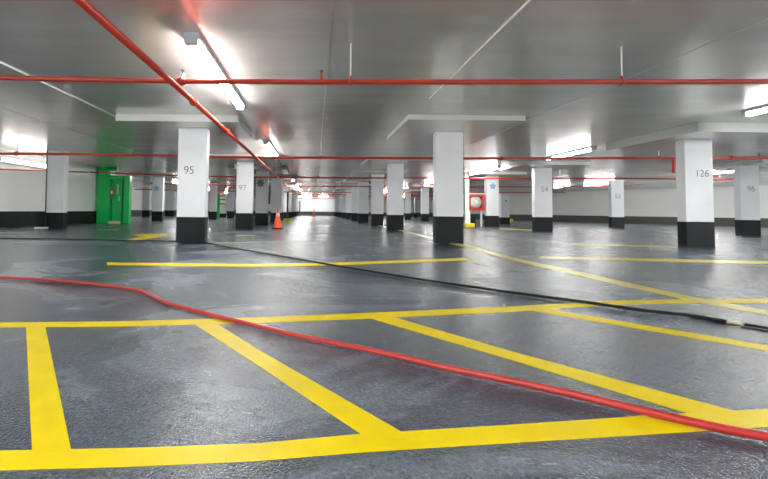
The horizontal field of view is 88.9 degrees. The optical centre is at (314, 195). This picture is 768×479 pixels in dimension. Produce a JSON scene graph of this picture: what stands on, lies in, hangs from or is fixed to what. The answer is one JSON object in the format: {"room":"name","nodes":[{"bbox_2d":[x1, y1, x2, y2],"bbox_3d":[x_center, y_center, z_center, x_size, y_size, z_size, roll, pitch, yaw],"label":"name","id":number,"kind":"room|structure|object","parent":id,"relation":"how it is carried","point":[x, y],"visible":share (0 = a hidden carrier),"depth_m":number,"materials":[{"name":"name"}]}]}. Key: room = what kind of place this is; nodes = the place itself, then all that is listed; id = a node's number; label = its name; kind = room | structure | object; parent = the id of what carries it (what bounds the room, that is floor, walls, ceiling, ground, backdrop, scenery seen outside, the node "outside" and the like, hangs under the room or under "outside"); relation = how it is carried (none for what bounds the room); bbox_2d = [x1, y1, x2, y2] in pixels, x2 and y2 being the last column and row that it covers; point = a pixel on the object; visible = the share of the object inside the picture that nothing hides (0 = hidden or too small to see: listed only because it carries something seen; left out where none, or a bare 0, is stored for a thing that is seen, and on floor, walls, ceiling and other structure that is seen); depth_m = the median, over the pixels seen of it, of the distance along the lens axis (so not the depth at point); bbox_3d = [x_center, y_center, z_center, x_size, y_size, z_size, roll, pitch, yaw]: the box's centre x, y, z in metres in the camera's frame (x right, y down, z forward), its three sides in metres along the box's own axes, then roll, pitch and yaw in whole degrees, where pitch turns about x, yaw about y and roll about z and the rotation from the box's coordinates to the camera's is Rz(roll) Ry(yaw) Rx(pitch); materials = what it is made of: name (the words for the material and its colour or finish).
{"room":"parking garage","nodes":[
{"label":"parking garage","id":0,"kind":"room"},
{"bbox_2d":[0,148,97,210],"bbox_3d":[-9.493,-0.574,2.474,0.200,2.390,28.900,1,-2,0],"label":"wall","id":1,"kind":"structure","parent":0,"point":[19,190],"depth_m":12.95,"materials":[{"name":"white paint"}]},
{"bbox_2d":[0,156,45,168],"bbox_3d":[-9.326,-1.051,12.550,0.118,0.150,2.400,1,-2,0],"label":"lamp","id":2,"kind":"object","parent":1,"relation":"attached to","point":[2,159],"visible":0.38,"depth_m":12.22,"materials":[{"name":"white plastic"}]},
{"bbox_2d":[0,169,88,172],"bbox_3d":[-9.351,-0.867,13.443,0.058,0.424,4.804,1,-2,0],"label":"pipe","id":3,"kind":"object","parent":1,"relation":"attached to","point":[0,169],"visible":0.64,"depth_m":12.55,"materials":[{"name":"red metal"}]},
{"bbox_2d":[0,211,96,227],"bbox_3d":[-9.398,0.371,2.438,0.012,0.500,28.900,1,-2,0],"label":"baseboard","id":4,"kind":"structure","parent":1,"relation":"attached to","point":[8,219],"depth_m":12.66,"materials":[{"name":"grey paint"}]},
{"bbox_2d":[131,187,176,209],"bbox_3d":[-15.092,0.552,33.553,0.200,2.390,32.900,1,-2,0],"label":"wall","id":5,"kind":"structure","parent":0,"point":[137,195],"depth_m":32.86,"materials":[{"name":"white paint"}]},
{"bbox_2d":[131,210,176,215],"bbox_3d":[-14.998,1.498,33.517,0.012,0.500,32.900,1,-2,0],"label":"baseboard","id":6,"kind":"structure","parent":5,"relation":"attached to","point":[133,212],"depth_m":32.88,"materials":[{"name":"grey paint"}]},
{"bbox_2d":[208,196,420,212],"bbox_3d":[-0.093,1.367,50.084,29.800,2.390,0.200,1,-2,0],"label":"wall","id":7,"kind":"structure","parent":0,"point":[319,205],"depth_m":49.99,"materials":[{"name":"white paint"}]},
{"bbox_2d":[208,210,420,216],"bbox_3d":[-0.105,2.308,49.942,29.800,0.500,0.012,1,-2,0],"label":"baseboard","id":8,"kind":"structure","parent":7,"relation":"attached to","point":[269,212],"depth_m":49.94,"materials":[{"name":"grey paint"}]},
{"bbox_2d":[0,214,767,478],"bbox_3d":[7.791,1.562,18.954,46.400,0.200,62.400,1,-2,0],"label":"floor","id":9,"kind":"structure","parent":0,"point":[161,385],"depth_m":1.87,"materials":[{"name":"paint"}]},
{"bbox_2d":[34,150,47,228],"bbox_3d":[-8.265,-0.205,11.697,0.260,2.390,0.240,1,-2,0],"label":"downpipe","id":10,"kind":"object","parent":9,"relation":"on","point":[40,216],"visible":0.94,"depth_m":11.63,"materials":[{"name":"grey metal"}]},
{"bbox_2d":[26,325,71,451],"bbox_3d":[-1.104,0.686,1.550,0.082,0.002,1.425,2,-3,-37],"label":"painted line","id":11,"kind":"object","parent":9,"relation":"on","point":[49,433],"visible":1,"depth_m":1.28,"materials":[{"name":"yellow paint"}]},
{"bbox_2d":[46,150,68,227],"bbox_3d":[-7.984,-0.194,11.916,0.562,2.390,0.206,1,-2,0],"label":"column","id":12,"kind":"structure","parent":9,"relation":"on","point":[58,165],"depth_m":11.82,"materials":[{"name":"white paint"}]},
{"bbox_2d":[96,167,131,222],"bbox_3d":[-8.603,-0.021,16.613,1.364,2.390,0.400,1,-2,0],"label":"door","id":13,"kind":"structure","parent":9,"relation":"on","point":[114,193],"depth_m":16.44,"materials":[{"name":"paint"}]},
{"bbox_2d":[142,188,150,216],"bbox_3d":[-13.178,0.503,30.103,0.551,2.270,0.206,1,-2,0],"label":"column","id":14,"kind":"structure","parent":9,"relation":"on","point":[146,200],"depth_m":30.01,"materials":[{"name":"grey paint"}]},
{"bbox_2d":[127,235,165,239],"bbox_3d":[-3.699,0.928,8.671,0.360,0.004,2.174,1,-2,-3],"label":"painted line","id":15,"kind":"object","parent":9,"relation":"on","point":[144,237],"visible":0.77,"depth_m":8.45,"materials":[{"name":"yellow paint"}]},
{"bbox_2d":[132,233,167,236],"bbox_3d":[-3.879,0.951,9.327,0.883,0.004,0.795,2,-3,-39],"label":"painted line","id":16,"kind":"object","parent":9,"relation":"on","point":[140,235],"visible":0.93,"depth_m":9.39,"materials":[{"name":"yellow paint"}]},
{"bbox_2d":[152,177,164,220],"bbox_3d":[-8.191,0.179,20.107,0.550,2.270,0.209,1,-2,0],"label":"column","id":17,"kind":"structure","parent":9,"relation":"on","point":[158,182],"depth_m":20.01,"materials":[{"name":"white paint"}]},
{"bbox_2d":[165,190,174,215],"bbox_3d":[-12.464,0.626,33.100,0.734,2.270,0.206,1,-2,0],"label":"column","id":18,"kind":"structure","parent":9,"relation":"on","point":[170,195],"depth_m":33.00,"materials":[{"name":"grey paint"}]},
{"bbox_2d":[176,128,209,240],"bbox_3d":[-2.457,-0.222,7.764,0.574,2.260,0.206,1,-2,0],"label":"column","id":19,"kind":"structure","parent":9,"relation":"on","point":[193,144],"depth_m":7.67,"materials":[{"name":"white paint"}]},
{"bbox_2d":[209,183,217,219],"bbox_3d":[-6.380,0.354,24.104,0.473,2.270,0.206,1,-2,0],"label":"column","id":20,"kind":"structure","parent":9,"relation":"on","point":[212,189],"depth_m":24.01,"materials":[{"name":"white paint"}]},
{"bbox_2d":[217,194,219,216],"bbox_3d":[-7.840,0.805,31.142,0.225,1.873,0.300,1,-2,0],"label":"screen","id":21,"kind":"object","parent":9,"relation":"on","point":[218,195],"visible":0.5,"depth_m":31.01,"materials":[{"name":"green paint"}]},
{"bbox_2d":[219,193,226,216],"bbox_3d":[-7.549,0.786,31.543,0.580,1.950,0.140,1,-2,0],"label":"wall","id":22,"kind":"structure","parent":9,"relation":"on","point":[223,196],"depth_m":31.49,"materials":[{"name":"white paint"}]},
{"bbox_2d":[227,189,234,217],"bbox_3d":[-6.570,0.582,30.100,0.535,2.270,0.206,1,-2,0],"label":"column","id":23,"kind":"structure","parent":9,"relation":"on","point":[231,195],"depth_m":30.00,"materials":[{"name":"grey paint"}]},
{"bbox_2d":[212,242,252,243],"bbox_3d":[-1.466,0.906,7.404,0.972,0.004,0.325,1,-2,-19],"label":"painted line","id":24,"kind":"object","parent":9,"relation":"on","point":[212,242],"visible":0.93,"depth_m":7.39,"materials":[{"name":"paint"}]},
{"bbox_2d":[235,161,253,228],"bbox_3d":[-2.386,-0.020,13.110,0.562,2.270,0.206,1,-2,0],"label":"column","id":25,"kind":"structure","parent":9,"relation":"on","point":[245,170],"depth_m":13.01,"materials":[{"name":"white paint"}]},
{"bbox_2d":[255,171,268,224],"bbox_3d":[-2.265,0.108,16.407,0.550,2.270,0.209,1,-2,0],"label":"column","id":26,"kind":"structure","parent":9,"relation":"on","point":[262,184],"depth_m":16.30,"materials":[{"name":"grey paint"}]},
{"bbox_2d":[270,178,281,222],"bbox_3d":[-1.980,0.238,19.705,0.539,2.270,0.206,1,-2,0],"label":"column","id":27,"kind":"structure","parent":9,"relation":"on","point":[276,184],"depth_m":19.61,"materials":[{"name":"white paint"}]},
{"bbox_2d":[272,209,282,228],"bbox_3d":[-1.290,0.803,13.373,0.372,0.670,0.372,1,-2,0],"label":"traffic cone","id":28,"kind":"object","parent":9,"relation":"on","point":[277,224],"visible":1,"depth_m":13.29,"materials":[{"name":"orange plastic"}]},
{"bbox_2d":[281,184,283,219],"bbox_3d":[-2.244,0.404,24.102,0.556,2.270,0.206,1,-2,0],"label":"column","id":29,"kind":"structure","parent":9,"relation":"on","point":[282,184],"depth_m":24.03,"materials":[{"name":"white paint"}]},
{"bbox_2d":[283,188,288,218],"bbox_3d":[-2.244,0.565,28.299,0.556,2.270,0.206,1,-2,0],"label":"column","id":30,"kind":"structure","parent":9,"relation":"on","point":[285,189],"depth_m":28.20,"materials":[{"name":"white paint"}]},
{"bbox_2d":[284,192,290,221],"bbox_3d":[-1.446,0.604,20.342,0.360,1.600,0.300,1,-2,0],"label":"pole","id":31,"kind":"object","parent":9,"relation":"on","point":[287,219],"visible":0.87,"depth_m":20.30,"materials":[{"name":"grey metal"}]},
{"bbox_2d":[107,258,472,266],"bbox_3d":[-0.118,0.819,4.705,4.643,0.003,0.523,1,-2,-11],"label":"painted line","id":32,"kind":"object","parent":9,"relation":"on","point":[446,259],"visible":0.94,"depth_m":4.51,"materials":[{"name":"yellow paint"}]},
{"bbox_2d":[288,192,291,217],"bbox_3d":[-2.244,0.726,32.496,0.556,2.270,0.206,1,-2,0],"label":"column","id":33,"kind":"structure","parent":9,"relation":"on","point":[290,193],"depth_m":32.39,"materials":[{"name":"white paint"}]},
{"bbox_2d":[292,193,294,216],"bbox_3d":[-2.244,0.887,36.693,0.556,2.270,0.206,1,-2,0],"label":"column","id":34,"kind":"structure","parent":9,"relation":"on","point":[293,196],"depth_m":36.59,"materials":[{"name":"white paint"}]},
{"bbox_2d":[294,195,296,215],"bbox_3d":[-2.244,1.048,40.890,0.556,2.270,0.206,1,-2,0],"label":"column","id":35,"kind":"structure","parent":9,"relation":"on","point":[295,198],"depth_m":40.80,"materials":[{"name":"white paint"}]},
{"bbox_2d":[195,322,419,439],"bbox_3d":[-0.193,0.700,1.610,0.113,0.003,1.436,2,-3,-38],"label":"painted line","id":36,"kind":"object","parent":9,"relation":"on","point":[363,422],"visible":1,"depth_m":1.35,"materials":[{"name":"yellow paint"}]},
{"bbox_2d":[336,196,338,216],"bbox_3d":[2.666,1.164,42.487,0.586,2.280,0.206,1,-2,0],"label":"column","id":37,"kind":"structure","parent":9,"relation":"on","point":[337,204],"depth_m":42.40,"materials":[{"name":"white paint"}]},
{"bbox_2d":[339,195,341,216],"bbox_3d":[2.678,1.003,38.290,0.586,2.280,0.206,1,-2,0],"label":"column","id":38,"kind":"structure","parent":9,"relation":"on","point":[340,196],"depth_m":38.19,"materials":[{"name":"white paint"}]},
{"bbox_2d":[342,193,345,217],"bbox_3d":[2.690,0.842,34.093,0.586,2.280,0.206,1,-2,0],"label":"column","id":39,"kind":"structure","parent":9,"relation":"on","point":[343,196],"depth_m":33.99,"materials":[{"name":"white paint"}]},
{"bbox_2d":[346,190,350,218],"bbox_3d":[2.702,0.680,29.896,0.586,2.280,0.206,1,-2,0],"label":"column","id":40,"kind":"structure","parent":9,"relation":"on","point":[348,195],"depth_m":29.79,"materials":[{"name":"white paint"}]},
{"bbox_2d":[351,187,357,220],"bbox_3d":[2.714,0.519,25.699,0.586,2.280,0.206,1,-2,0],"label":"column","id":41,"kind":"structure","parent":9,"relation":"on","point":[354,190],"depth_m":25.60,"materials":[{"name":"white paint"}]},
{"bbox_2d":[358,182,368,222],"bbox_3d":[2.726,0.368,21.752,0.586,2.280,0.206,1,-2,0],"label":"column","id":42,"kind":"structure","parent":9,"relation":"on","point":[363,192],"depth_m":21.65,"materials":[{"name":"white paint"}]},
{"bbox_2d":[0,238,743,324],"bbox_3d":[-2.106,0.831,5.953,11.628,0.025,2.214,0,-2,28],"label":"hose","id":43,"kind":"object","parent":9,"relation":"on","point":[347,267],"visible":1,"depth_m":3.10,"materials":[{"name":"black rubber"}]},
{"bbox_2d":[371,174,383,225],"bbox_3d":[2.800,0.193,17.305,0.541,2.290,0.206,1,-2,0],"label":"column","id":44,"kind":"structure","parent":9,"relation":"on","point":[377,185],"depth_m":17.20,"materials":[{"name":"white paint"}]},
{"bbox_2d":[0,409,767,469],"bbox_3d":[0.396,0.687,1.099,2.742,0.002,0.110,1,-2,-7],"label":"painted line","id":45,"kind":"object","parent":9,"relation":"on","point":[633,425],"visible":1,"depth_m":1.05,"materials":[{"name":"yellow paint"}]},
{"bbox_2d":[0,276,767,441],"bbox_3d":[-0.973,0.708,2.491,5.566,0.025,0.484,0,-2,27],"label":"hose","id":46,"kind":"object","parent":9,"relation":"on","point":[685,420],"visible":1,"depth_m":1.47,"materials":[{"name":"red rubber"}]},
{"bbox_2d":[0,299,767,326],"bbox_3d":[0.983,0.749,2.518,6.124,0.002,0.242,1,-2,-9],"label":"painted line","id":47,"kind":"object","parent":9,"relation":"on","point":[564,305],"visible":0.99,"depth_m":2.35,"materials":[{"name":"yellow paint"}]},
{"bbox_2d":[386,163,403,229],"bbox_3d":[2.766,0.039,13.308,0.553,2.290,0.206,1,-2,0],"label":"column","id":48,"kind":"structure","parent":9,"relation":"on","point":[394,217],"depth_m":13.21,"materials":[{"name":"white paint"}]},
{"bbox_2d":[404,191,410,219],"bbox_3d":[7.490,0.794,31.092,0.488,2.260,0.206,1,-2,0],"label":"column","id":49,"kind":"structure","parent":9,"relation":"on","point":[407,205],"depth_m":30.99,"materials":[{"name":"white paint"}]},
{"bbox_2d":[414,197,416,217],"bbox_3d":[10.989,1.258,42.083,0.278,2.260,0.206,1,-2,0],"label":"column","id":50,"kind":"structure","parent":9,"relation":"on","point":[415,198],"depth_m":41.98,"materials":[{"name":"white paint"}]},
{"bbox_2d":[421,188,428,220],"bbox_3d":[7.446,0.602,26.096,0.511,2.260,0.206,1,-2,0],"label":"column","id":51,"kind":"structure","parent":9,"relation":"on","point":[424,191],"depth_m":26.00,"materials":[{"name":"white paint"}]},
{"bbox_2d":[433,132,463,243],"bbox_3d":[2.768,-0.169,8.012,0.568,2.300,0.206,1,-2,0],"label":"column","id":52,"kind":"structure","parent":9,"relation":"on","point":[448,219],"depth_m":7.92,"materials":[{"name":"white paint"}]},
{"bbox_2d":[464,173,474,226],"bbox_3d":[6.829,0.184,17.106,0.420,2.390,0.320,1,-2,0],"label":"post","id":53,"kind":"object","parent":9,"relation":"on","point":[466,181],"visible":0.92,"depth_m":17.05,"materials":[{"name":"white paint"}]},
{"bbox_2d":[470,215,475,225],"bbox_3d":[7.149,1.140,17.719,0.290,0.534,0.500,1,-2,0],"label":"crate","id":54,"kind":"object","parent":9,"relation":"on","point":[472,217],"visible":0.37,"depth_m":17.47,"materials":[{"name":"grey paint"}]},
{"bbox_2d":[469,193,485,226],"bbox_3d":[7.211,0.644,17.308,0.821,1.494,0.280,1,-2,0],"label":"cabinet","id":55,"kind":"object","parent":9,"relation":"on","point":[476,200],"visible":0.94,"depth_m":17.22,"materials":[{"name":"red metal"}]},
{"bbox_2d":[484,176,498,226],"bbox_3d":[7.936,0.260,17.301,0.563,2.280,0.209,1,-2,0],"label":"column","id":56,"kind":"structure","parent":9,"relation":"on","point":[491,186],"depth_m":17.20,"materials":[{"name":"white paint"}]},
{"bbox_2d":[499,194,509,223],"bbox_3d":[10.625,0.758,21.722,0.549,1.688,0.530,1,-2,0],"label":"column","id":57,"kind":"structure","parent":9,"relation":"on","point":[504,218],"depth_m":21.49,"materials":[{"name":"white paint"}]},
{"bbox_2d":[532,168,552,230],"bbox_3d":[8.201,0.132,13.905,0.632,2.280,0.206,1,-2,0],"label":"column","id":58,"kind":"structure","parent":9,"relation":"on","point":[542,214],"depth_m":13.81,"materials":[{"name":"white paint"}]},
{"bbox_2d":[368,315,749,419],"bbox_3d":[0.843,0.718,1.774,0.153,0.003,1.536,3,-3,-40],"label":"painted line","id":59,"kind":"object","parent":9,"relation":"on","point":[705,411],"visible":0.97,"depth_m":1.50,"materials":[{"name":"yellow paint"}]},
{"bbox_2d":[381,226,767,314],"bbox_3d":[2.893,1.111,11.366,0.478,0.003,18.254,1,-2,0],"label":"painted line","id":60,"kind":"object","parent":9,"relation":"on","point":[705,301],"visible":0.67,"depth_m":3.50,"materials":[{"name":"yellow paint"}]},
{"bbox_2d":[608,180,624,227],"bbox_3d":[14.235,0.380,18.199,0.592,2.260,0.206,1,-2,0],"label":"column","id":61,"kind":"structure","parent":9,"relation":"on","point":[615,187],"depth_m":18.11,"materials":[{"name":"white paint"}]},
{"bbox_2d":[570,243,676,247],"bbox_3d":[6.287,1.017,7.860,2.015,0.004,0.282,0,-2,13],"label":"painted line","id":62,"kind":"object","parent":9,"relation":"on","point":[570,243],"visible":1,"depth_m":7.84,"materials":[{"name":"yellow paint"}]},
{"bbox_2d":[529,307,767,349],"bbox_3d":[1.898,0.746,2.169,1.227,0.003,0.140,-1,-3,44],"label":"painted line","id":63,"kind":"object","parent":9,"relation":"on","point":[540,309],"visible":1,"depth_m":2.16,"materials":[{"name":"yellow paint"}]},
{"bbox_2d":[540,256,767,263],"bbox_3d":[5.155,0.909,5.394,3.920,0.004,0.360,0,-2,7],"label":"painted line","id":64,"kind":"object","parent":9,"relation":"on","point":[589,258],"visible":1,"depth_m":5.42,"materials":[{"name":"yellow paint"}]},
{"bbox_2d":[675,139,714,245],"bbox_3d":[7.949,-0.060,8.058,0.582,2.210,0.206,1,-2,0],"label":"column","id":65,"kind":"structure","parent":9,"relation":"on","point":[694,165],"depth_m":7.97,"materials":[{"name":"white paint"}]},
{"bbox_2d":[733,165,760,235],"bbox_3d":[14.027,0.158,12.503,0.616,2.260,0.206,1,-2,0],"label":"column","id":66,"kind":"structure","parent":9,"relation":"on","point":[746,178],"depth_m":12.41,"materials":[{"name":"white paint"}]},
{"bbox_2d":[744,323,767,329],"bbox_3d":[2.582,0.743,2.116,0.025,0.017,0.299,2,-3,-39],"label":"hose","id":67,"kind":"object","parent":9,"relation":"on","point":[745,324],"visible":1,"depth_m":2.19,"materials":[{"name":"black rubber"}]},
{"bbox_2d":[0,0,767,197],"bbox_3d":[7.822,-1.026,19.053,46.400,0.200,62.400,1,-2,0],"label":"ceiling","id":68,"kind":"structure","parent":0,"point":[249,39],"depth_m":4.92,"materials":[{"name":"paint"}]},
{"bbox_2d":[0,61,115,116],"bbox_3d":[-3.799,-1.627,4.216,0.026,0.025,6.300,1,-2,0],"label":"conduit","id":69,"kind":"object","parent":68,"relation":"attached to","point":[13,68],"visible":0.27,"depth_m":5.66,"materials":[{"name":"white metal"}]},
{"bbox_2d":[0,107,177,165],"bbox_3d":[-5.553,-1.473,9.063,0.012,0.013,14.000,1,-2,0],"label":"trim","id":70,"kind":"structure","parent":68,"relation":"attached to","point":[0,107],"depth_m":8.85,"materials":[{"name":"grey"}]},
{"bbox_2d":[129,173,177,178],"bbox_3d":[-8.177,-1.020,20.154,2.160,0.130,1.900,1,-2,0],"label":"trim","id":71,"kind":"structure","parent":68,"relation":"attached to","point":[140,176],"depth_m":19.61,"materials":[{"name":"paint"}]},
{"bbox_2d":[116,114,252,138],"bbox_3d":[-2.564,-1.416,7.975,2.270,0.140,1.670,1,-2,0],"label":"beam","id":72,"kind":"structure","parent":68,"relation":"attached to","point":[153,125],"depth_m":7.38,"materials":[{"name":"paint"}]},
{"bbox_2d":[73,0,303,200],"bbox_3d":[-1.437,-0.529,25.139,0.150,0.557,49.600,1,-2,0],"label":"pipe","id":73,"kind":"object","parent":68,"relation":"hanging from","point":[85,5],"visible":0.95,"depth_m":3.28,"materials":[{"name":"red metal"}]},
{"bbox_2d":[183,32,228,78],"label":"lamp","id":74,"kind":"object","parent":68,"relation":"attached to","point":[195,41],"depth_m":4.15,"materials":[{"name":"white plastic"}]},
{"bbox_2d":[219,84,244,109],"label":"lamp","id":75,"kind":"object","parent":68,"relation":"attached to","point":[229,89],"depth_m":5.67,"materials":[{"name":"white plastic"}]},
{"bbox_2d":[209,154,279,165],"bbox_3d":[-2.372,-1.219,13.156,2.160,0.130,1.900,1,-2,0],"label":"beam","id":76,"kind":"structure","parent":68,"relation":"attached to","point":[222,161],"depth_m":12.76,"materials":[{"name":"paint"}]},
{"bbox_2d":[232,166,288,173],"bbox_3d":[-2.243,-1.091,16.454,2.160,0.130,1.900,1,-2,0],"label":"beam","id":77,"kind":"structure","parent":68,"relation":"attached to","point":[279,170],"depth_m":15.59,"materials":[{"name":"paint"}]},
{"bbox_2d":[263,140,277,155],"bbox_3d":[-1.230,-1.291,10.908,0.150,0.118,2.500,1,-2,0],"label":"lamp","id":78,"kind":"object","parent":68,"relation":"attached to","point":[267,143],"visible":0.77,"depth_m":10.33,"materials":[{"name":"white plastic"}]},
{"bbox_2d":[266,144,276,155],"bbox_3d":[-1.230,-1.269,10.907,0.110,0.055,2.400,1,-2,0],"label":"diffuser","id":79,"kind":"object","parent":78,"relation":"attached to","point":[269,146],"depth_m":10.69,"materials":[{"name":"white plastic"}]},
{"bbox_2d":[254,174,298,179],"bbox_3d":[-1.965,-0.961,19.752,2.160,0.130,1.900,1,-2,0],"label":"trim","id":80,"kind":"structure","parent":68,"relation":"attached to","point":[270,175],"depth_m":18.80,"materials":[{"name":"paint"}]},
{"bbox_2d":[269,181,296,184],"bbox_3d":[-2.229,-0.795,24.148,2.100,0.130,1.900,1,-2,0],"label":"trim","id":81,"kind":"structure","parent":68,"relation":"attached to","point":[286,182],"depth_m":23.38,"materials":[{"name":"paint"}]},
{"bbox_2d":[208,193,430,195],"bbox_3d":[0.656,-0.253,33.635,20.528,0.406,0.080,1,-2,0],"label":"pipe","id":82,"kind":"object","parent":68,"relation":"hanging from","point":[208,193],"visible":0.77,"depth_m":33.59,"materials":[{"name":"red metal"}]},
{"bbox_2d":[320,0,333,148],"bbox_3d":[0.151,-1.501,6.562,0.010,0.013,11.000,1,-2,0],"label":"trim","id":83,"kind":"structure","parent":68,"relation":"attached to","point":[333,0],"depth_m":4.26,"materials":[{"name":"grey"}]},
{"bbox_2d":[235,197,430,199],"bbox_3d":[0.869,0.170,44.626,27.238,0.404,0.080,1,-2,0],"label":"pipe","id":84,"kind":"object","parent":68,"relation":"hanging from","point":[235,197],"visible":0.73,"depth_m":44.59,"materials":[{"name":"metal"}]},
{"bbox_2d":[135,189,564,192],"bbox_3d":[2.547,-0.422,28.037,31.312,0.453,0.076,1,-2,0],"label":"pipe","id":85,"kind":"object","parent":68,"relation":"hanging from","point":[135,189],"visible":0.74,"depth_m":28.01,"materials":[{"name":"red metal"}]},
{"bbox_2d":[343,179,385,182],"bbox_3d":[2.740,-0.831,21.798,2.160,0.120,1.900,1,-2,0],"label":"trim","id":86,"kind":"structure","parent":68,"relation":"attached to","point":[345,180],"depth_m":20.85,"materials":[{"name":"paint"}]},
{"bbox_2d":[351,170,405,176],"bbox_3d":[2.814,-1.006,17.351,2.160,0.110,1.900,1,-2,0],"label":"beam","id":87,"kind":"structure","parent":68,"relation":"attached to","point":[356,172],"depth_m":16.49,"materials":[{"name":"paint"}]},
{"bbox_2d":[0,138,767,159],"bbox_3d":[2.162,-1.125,9.800,23.410,0.458,0.106,1,-2,0],"label":"pipe","id":88,"kind":"object","parent":68,"relation":"hanging from","point":[16,153],"visible":0.92,"depth_m":9.77,"materials":[{"name":"red metal"}]},
{"bbox_2d":[0,43,767,85],"bbox_3d":[0.782,-1.355,4.015,9.373,0.475,0.095,1,-2,0],"label":"pipe","id":89,"kind":"object","parent":68,"relation":"hanging from","point":[182,80],"visible":0.98,"depth_m":3.99,"materials":[{"name":"red metal"}]},
{"bbox_2d":[150,183,632,187],"bbox_3d":[4.259,-0.662,21.441,26.896,0.439,0.076,1,-2,0],"label":"pipe","id":90,"kind":"object","parent":68,"relation":"hanging from","point":[150,183],"visible":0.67,"depth_m":21.41,"materials":[{"name":"red metal"}]},
{"bbox_2d":[361,159,432,166],"bbox_3d":[2.781,-1.160,13.354,2.160,0.110,1.900,1,-2,0],"label":"trim","id":91,"kind":"structure","parent":68,"relation":"attached to","point":[367,162],"depth_m":13.05,"materials":[{"name":"paint"}]},
{"bbox_2d":[90,171,733,179],"bbox_3d":[3.892,-0.877,15.545,25.958,0.471,0.076,1,-2,0],"label":"pipe","id":92,"kind":"object","parent":68,"relation":"hanging from","point":[318,177],"visible":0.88,"depth_m":15.51,"materials":[{"name":"metal"}]},
{"bbox_2d":[406,185,432,188],"bbox_3d":[7.460,-0.598,26.142,2.160,0.140,1.900,1,-2,0],"label":"trim","id":93,"kind":"structure","parent":68,"relation":"attached to","point":[410,185],"depth_m":25.77,"materials":[{"name":"paint"}]},
{"bbox_2d":[387,114,525,140],"bbox_3d":[2.740,-1.372,7.974,2.120,0.100,2.070,1,-2,0],"label":"trim","id":94,"kind":"structure","parent":68,"relation":"attached to","point":[412,127],"depth_m":7.42,"materials":[{"name":"paint"}]},
{"bbox_2d":[429,0,530,98],"bbox_3d":[1.761,-1.599,3.239,0.018,0.017,5.350,1,-2,0],"label":"conduit","id":95,"kind":"object","parent":68,"relation":"attached to","point":[528,1],"visible":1,"depth_m":3.91,"materials":[{"name":"white"}]},
{"bbox_2d":[469,166,500,174],"bbox_3d":[6.870,-1.012,15.650,0.150,0.118,2.600,1,-2,0],"label":"lamp","id":96,"kind":"object","parent":68,"relation":"attached to","point":[494,167],"visible":1,"depth_m":15.34,"materials":[{"name":"white plastic"}]},
{"bbox_2d":[463,171,526,177],"bbox_3d":[7.950,-0.939,17.349,2.160,0.120,1.900,1,-2,0],"label":"trim","id":97,"kind":"structure","parent":68,"relation":"attached to","point":[487,173],"depth_m":16.53,"materials":[{"name":"paint"}]},
{"bbox_2d":[499,161,589,170],"bbox_3d":[8.216,-1.067,13.951,2.160,0.120,1.900,1,-2,0],"label":"trim","id":98,"kind":"structure","parent":68,"relation":"attached to","point":[527,165],"depth_m":13.30,"materials":[{"name":"paint"}]},
{"bbox_2d":[546,146,596,160],"bbox_3d":[7.220,-1.188,10.954,0.150,0.118,2.000,1,-2,0],"label":"lamp","id":99,"kind":"object","parent":68,"relation":"attached to","point":[591,148],"visible":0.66,"depth_m":10.57,"materials":[{"name":"white plastic"}]},
{"bbox_2d":[555,149,589,156],"bbox_3d":[7.220,-1.166,10.953,0.110,0.055,1.900,1,-2,0],"label":"diffuser","id":100,"kind":"object","parent":99,"relation":"attached to","point":[577,151],"depth_m":10.73,"materials":[{"name":"white plastic"}]},
{"bbox_2d":[463,18,767,147],"bbox_3d":[4.018,-1.526,4.712,0.015,0.013,15.300,1,-2,0],"label":"trim","id":101,"kind":"structure","parent":68,"relation":"attached to","point":[767,18],"depth_m":4.51,"materials":[{"name":"grey"}]},
{"bbox_2d":[606,122,767,150],"bbox_3d":[8.469,-1.242,8.404,2.500,0.190,2.300,1,-2,0],"label":"trim","id":102,"kind":"structure","parent":68,"relation":"attached to","point":[723,135],"depth_m":7.89,"materials":[{"name":"paint"}]},
{"bbox_2d":[713,170,732,173],"bbox_3d":[15.919,-0.915,15.346,0.150,0.118,2.600,1,-2,0],"label":"lamp","id":103,"kind":"object","parent":68,"relation":"attached to","point":[721,171],"visible":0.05,"depth_m":14.97,"materials":[{"name":"white plastic"}]},
{"bbox_2d":[713,159,767,170],"bbox_3d":[14.944,-1.020,12.799,2.550,0.140,2.100,1,-2,0],"label":"trim","id":104,"kind":"structure","parent":68,"relation":"attached to","point":[762,163],"depth_m":12.51,"materials":[{"name":"paint"}]},
{"bbox_2d":[741,104,767,116],"bbox_3d":[7.170,-1.410,5.183,0.150,0.118,2.450,1,-2,0],"label":"lamp","id":105,"kind":"object","parent":68,"relation":"attached to","point":[750,112],"visible":1,"depth_m":6.23,"materials":[{"name":"white plastic"}]},
{"bbox_2d":[746,108,767,115],"bbox_3d":[7.170,-1.388,5.182,0.110,0.055,2.350,1,-2,0],"label":"diffuser","id":106,"kind":"object","parent":105,"relation":"attached to","point":[754,111],"depth_m":6.22,"materials":[{"name":"white plastic"}]},
{"bbox_2d":[429,195,463,213],"bbox_3d":[14.906,1.314,44.002,0.200,2.390,11.960,1,-2,0],"label":"wall","id":107,"kind":"structure","parent":0,"point":[431,200],"depth_m":48.93,"materials":[{"name":"white paint"}]},
{"bbox_2d":[470,185,767,217],"bbox_3d":[22.488,0.747,26.867,0.200,2.390,27.103,2,-3,-34],"label":"wall","id":108,"kind":"structure","parent":0,"point":[662,202],"depth_m":27.01,"materials":[{"name":"white paint"}]},
{"bbox_2d":[470,214,767,226],"bbox_3d":[22.389,1.688,26.772,0.012,0.500,27.103,2,-3,-34],"label":"baseboard","id":109,"kind":"structure","parent":108,"relation":"attached to","point":[564,218],"depth_m":27.04,"materials":[{"name":"grey paint"}]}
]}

